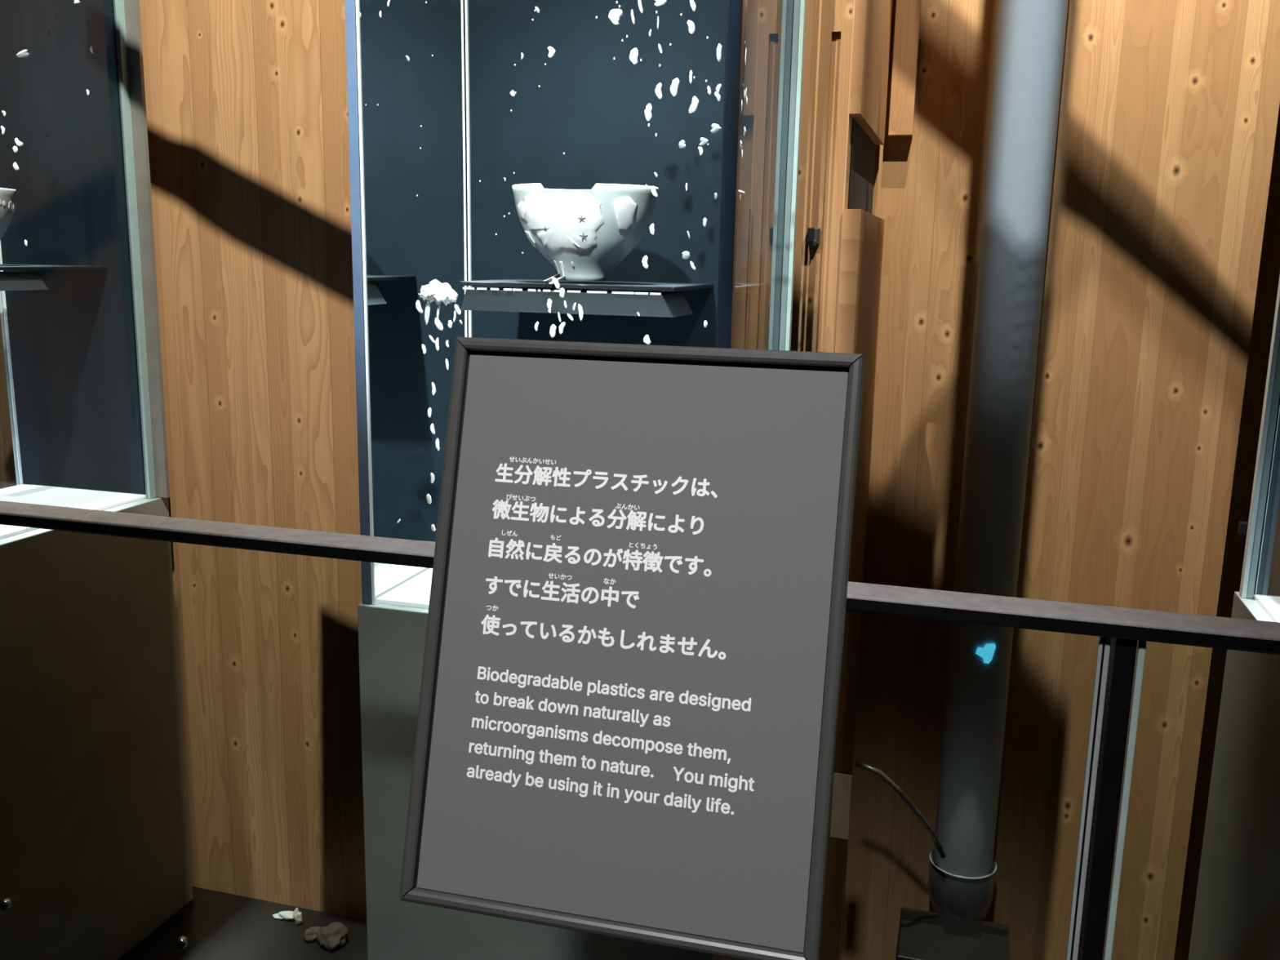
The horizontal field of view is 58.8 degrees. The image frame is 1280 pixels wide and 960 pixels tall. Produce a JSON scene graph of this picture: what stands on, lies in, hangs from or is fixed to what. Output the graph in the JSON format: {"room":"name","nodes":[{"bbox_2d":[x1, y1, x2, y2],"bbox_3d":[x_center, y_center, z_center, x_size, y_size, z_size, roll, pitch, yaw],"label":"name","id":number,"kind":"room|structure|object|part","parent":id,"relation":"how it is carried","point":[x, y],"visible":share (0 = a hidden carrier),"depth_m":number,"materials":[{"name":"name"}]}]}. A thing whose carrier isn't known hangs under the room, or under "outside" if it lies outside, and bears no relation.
{"room":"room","nodes":[
{"label":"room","id":0,"kind":"room"},
{"bbox_2d":[132,886,368,959],"bbox_3d":[-0.226,1.486,0.711,6.600,0.100,3.680,4,12,16],"label":"floor","id":1,"kind":"structure","parent":0,"point":[216,925],"depth_m":2.62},
{"bbox_2d":[0,497,192,959],"bbox_3d":[-1.401,0.561,2.403,0.579,1.012,0.559,4,12,16],"label":"plinth","id":2,"kind":"object","parent":1,"relation":"on","point":[95,863],"visible":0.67,"depth_m":2.31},
{"bbox_2d":[0,0,169,539],"bbox_3d":[-1.369,-0.688,2.150,0.594,1.537,0.539,4,12,16],"label":"display case","id":3,"kind":"object","parent":2,"relation":"on","point":[82,421],"visible":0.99,"depth_m":2.22,"materials":[{"name":"clear glass"}]},
{"bbox_2d":[271,911,294,920],"bbox_3d":[-0.832,1.026,2.675,0.075,0.016,0.025,3,11,10],"label":"paper scrap","id":4,"kind":"object","parent":1,"relation":"on","point":[282,915],"visible":0.9,"depth_m":2.67,"materials":[{"name":"white paper"}]},
{"bbox_2d":[293,907,302,924],"bbox_3d":[-0.800,1.019,2.654,0.021,0.040,0.021,-1,11,-13],"label":"paper scrap","id":5,"kind":"object","parent":1,"relation":"on","point":[297,916],"visible":1,"depth_m":2.65,"materials":[{"name":"white paper"}]},
{"bbox_2d":[302,926,320,942],"bbox_3d":[-0.748,1.038,2.601,0.046,0.026,0.041,-1,11,-13],"label":"rock","id":6,"kind":"object","parent":1,"relation":"on","point":[309,935],"visible":0.83,"depth_m":2.59,"materials":[{"name":"grey stone"}]},
{"bbox_2d":[315,921,348,951],"bbox_3d":[-0.700,1.028,2.574,0.070,0.058,0.064,7,13,28],"label":"rock","id":7,"kind":"object","parent":1,"relation":"on","point":[334,935],"visible":1,"depth_m":2.56,"materials":[{"name":"grey stone"}]},
{"bbox_2d":[357,602,743,959],"bbox_3d":[-0.093,0.659,2.039,0.577,1.012,0.559,4,12,16],"label":"plinth","id":8,"kind":"object","parent":1,"relation":"on","point":[392,637],"visible":0.28,"depth_m":1.79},
{"bbox_2d":[344,0,806,608],"bbox_3d":[-0.070,-0.590,1.783,0.571,1.537,0.529,4,12,16],"label":"display case","id":9,"kind":"object","parent":8,"relation":"on","point":[614,171],"visible":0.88,"depth_m":1.58,"materials":[{"name":"clear glass"}]},
{"bbox_2d":[0,500,1279,959],"bbox_3d":[-0.174,0.678,1.429,3.600,1.208,0.085,4,12,16],"label":"guard rail","id":10,"kind":"object","parent":1,"relation":"on","point":[1118,630],"visible":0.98,"depth_m":1.16,"materials":[{"name":"brown metal"}]},
{"bbox_2d":[399,337,865,959],"bbox_3d":[0.025,0.095,1.010,0.330,0.440,0.411,4,12,14],"label":"sign stand","id":11,"kind":"object","parent":10,"relation":"attached to","point":[628,711],"visible":1,"depth_m":0.88,"materials":[{"name":"black plastic"}]},
{"bbox_3d":[-0.165,0.108,0.918,0.010,0.452,0.014,4,-4,14],"label":"frame rail","id":12,"kind":"part","parent":11,"relation":"part of","materials":[{"name":"black metal"}]},
{"bbox_3d":[-0.030,0.340,0.864,0.329,0.010,0.014,4,-4,14],"label":"frame rail","id":13,"kind":"part","parent":11,"relation":"part of","materials":[{"name":"black metal"}]},
{"bbox_3d":[0.009,-0.101,0.895,0.329,0.010,0.014,4,-4,14],"label":"frame rail","id":14,"kind":"part","parent":11,"relation":"part of","materials":[{"name":"black metal"}]},
{"bbox_3d":[0.144,0.131,0.842,0.010,0.452,0.014,4,-4,14],"label":"frame rail","id":15,"kind":"part","parent":11,"relation":"part of","materials":[{"name":"black metal"}]},
{"bbox_3d":[-0.162,0.093,1.312,3.600,0.015,0.054,4,12,16],"label":"handrail","id":16,"kind":"part","parent":10,"relation":"part of","materials":[{"name":"brown metal"}]},
{"bbox_3d":[0.473,0.734,1.250,0.020,1.194,0.038,4,12,16],"label":"post","id":17,"kind":"part","parent":10,"relation":"part of","materials":[{"name":"black metal"}]},
{"bbox_2d":[1187,591,1279,959],"bbox_3d":[1.197,0.756,1.680,0.577,1.012,0.559,4,12,16],"label":"plinth","id":18,"kind":"object","parent":1,"relation":"on","point":[1237,913],"visible":0.87,"depth_m":1.77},
{"bbox_2d":[1239,275,1279,622],"bbox_3d":[1.219,-0.493,1.425,0.571,1.537,0.529,4,12,16],"label":"display case","id":19,"kind":"object","parent":18,"relation":"on","point":[1260,573],"visible":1,"depth_m":1.82,"materials":[{"name":"clear glass"}]},
{"bbox_2d":[139,0,855,919],"bbox_3d":[-1.238,-0.461,2.594,3.367,2.950,0.060,4,12,16],"label":"wall","id":20,"kind":"structure","parent":0,"point":[246,100],"depth_m":2.49,"materials":[{"name":"brown wood"}]},
{"bbox_2d":[807,227,820,245],"bbox_3d":[0.320,-0.449,2.096,0.022,0.033,0.024,4,12,16],"label":"wall sensor","id":21,"kind":"object","parent":20,"relation":"attached to","point":[813,233],"visible":1,"depth_m":2.09,"materials":[{"name":"black plastic"}]},
{"bbox_2d":[808,240,817,245],"bbox_3d":[0.318,-0.436,2.089,0.015,0.010,0.004,4,12,16],"label":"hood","id":22,"kind":"object","parent":21,"relation":"attached to","point":[811,242],"depth_m":2.09,"materials":[{"name":"black metal"}]},
{"bbox_2d":[819,0,893,959],"bbox_3d":[0.462,-0.213,2.413,0.032,3.300,0.592,4,12,16],"label":"wooden post","id":23,"kind":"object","parent":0,"point":[863,232],"depth_m":2.41,"materials":[{"name":"brown wood"}]},
{"bbox_2d":[830,773,852,839],"bbox_3d":[0.404,0.656,2.282,0.036,0.139,0.002,4,12,16],"label":"tag","id":24,"kind":"object","parent":23,"relation":"attached to","point":[842,786],"visible":1,"depth_m":2.28,"materials":[{"name":"beige paper"}]},
{"bbox_2d":[847,117,875,213],"bbox_3d":[0.452,-0.639,2.374,0.032,0.268,0.518,4,12,16],"label":"trim","id":25,"kind":"structure","parent":23,"relation":"attached to","point":[863,148],"depth_m":2.31,"materials":[{"name":"brown wood"}]},
{"bbox_2d":[854,760,946,858],"bbox_3d":[0.578,0.732,2.494,0.227,0.244,0.043,-1,11,-8],"label":"hose","id":26,"kind":"object","parent":23,"relation":"attached to","point":[857,763],"visible":1,"depth_m":2.47,"materials":[{"name":"black rubber"}]},
{"bbox_2d":[840,0,1279,959],"bbox_3d":[0.940,-0.247,2.633,0.828,3.300,0.060,4,12,16],"label":"wall","id":27,"kind":"structure","parent":0,"point":[1168,109],"depth_m":2.61,"materials":[{"name":"brown wood"}]},
{"bbox_2d":[888,0,921,136],"bbox_3d":[0.605,-1.334,2.479,0.054,1.121,0.021,4,12,16],"label":"wooden beam","id":28,"kind":"structure","parent":27,"relation":"attached to","point":[908,12],"depth_m":2.55,"materials":[{"name":"brown wood"}]},
{"bbox_2d":[1237,520,1248,537],"bbox_3d":[1.339,0.109,2.519,0.018,0.031,0.024,4,12,16],"label":"wall sensor","id":29,"kind":"object","parent":27,"relation":"attached to","point":[1242,526],"visible":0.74,"depth_m":2.51,"materials":[{"name":"black plastic"}]},
{"bbox_2d":[1240,532,1246,537],"bbox_3d":[1.336,0.121,2.512,0.013,0.010,0.004,4,12,16],"label":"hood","id":30,"kind":"object","parent":29,"relation":"attached to","point":[1242,534],"depth_m":2.51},
{"bbox_2d":[1173,103,1279,959],"bbox_3d":[2.232,-0.168,2.366,1.801,3.300,0.040,4,12,16],"label":"wall","id":31,"kind":"structure","parent":0,"point":[1269,264],"depth_m":2.63,"materials":[{"name":"brown wood"}]},
{"bbox_3d":[2.040,1.516,2.597,3.250,0.100,1.120,4,12,16],"label":"floor","id":32,"kind":"structure","parent":0,"visible":0},
{"bbox_2d":[895,906,1010,959],"bbox_3d":[0.688,1.227,2.545,0.238,0.434,0.200,4,12,16],"label":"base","id":33,"kind":"object","parent":32,"relation":"on","point":[922,935],"visible":1,"depth_m":2.51,"materials":[{"name":"black metal"}]},
{"bbox_2d":[928,0,1068,919],"bbox_3d":[0.801,-0.357,2.473,0.155,2.930,0.155,-2,12,-15],"label":"pipe","id":34,"kind":"object","parent":32,"relation":"on","point":[1030,35],"visible":0.9,"depth_m":2.47,"materials":[{"name":"metal"}]}
]}

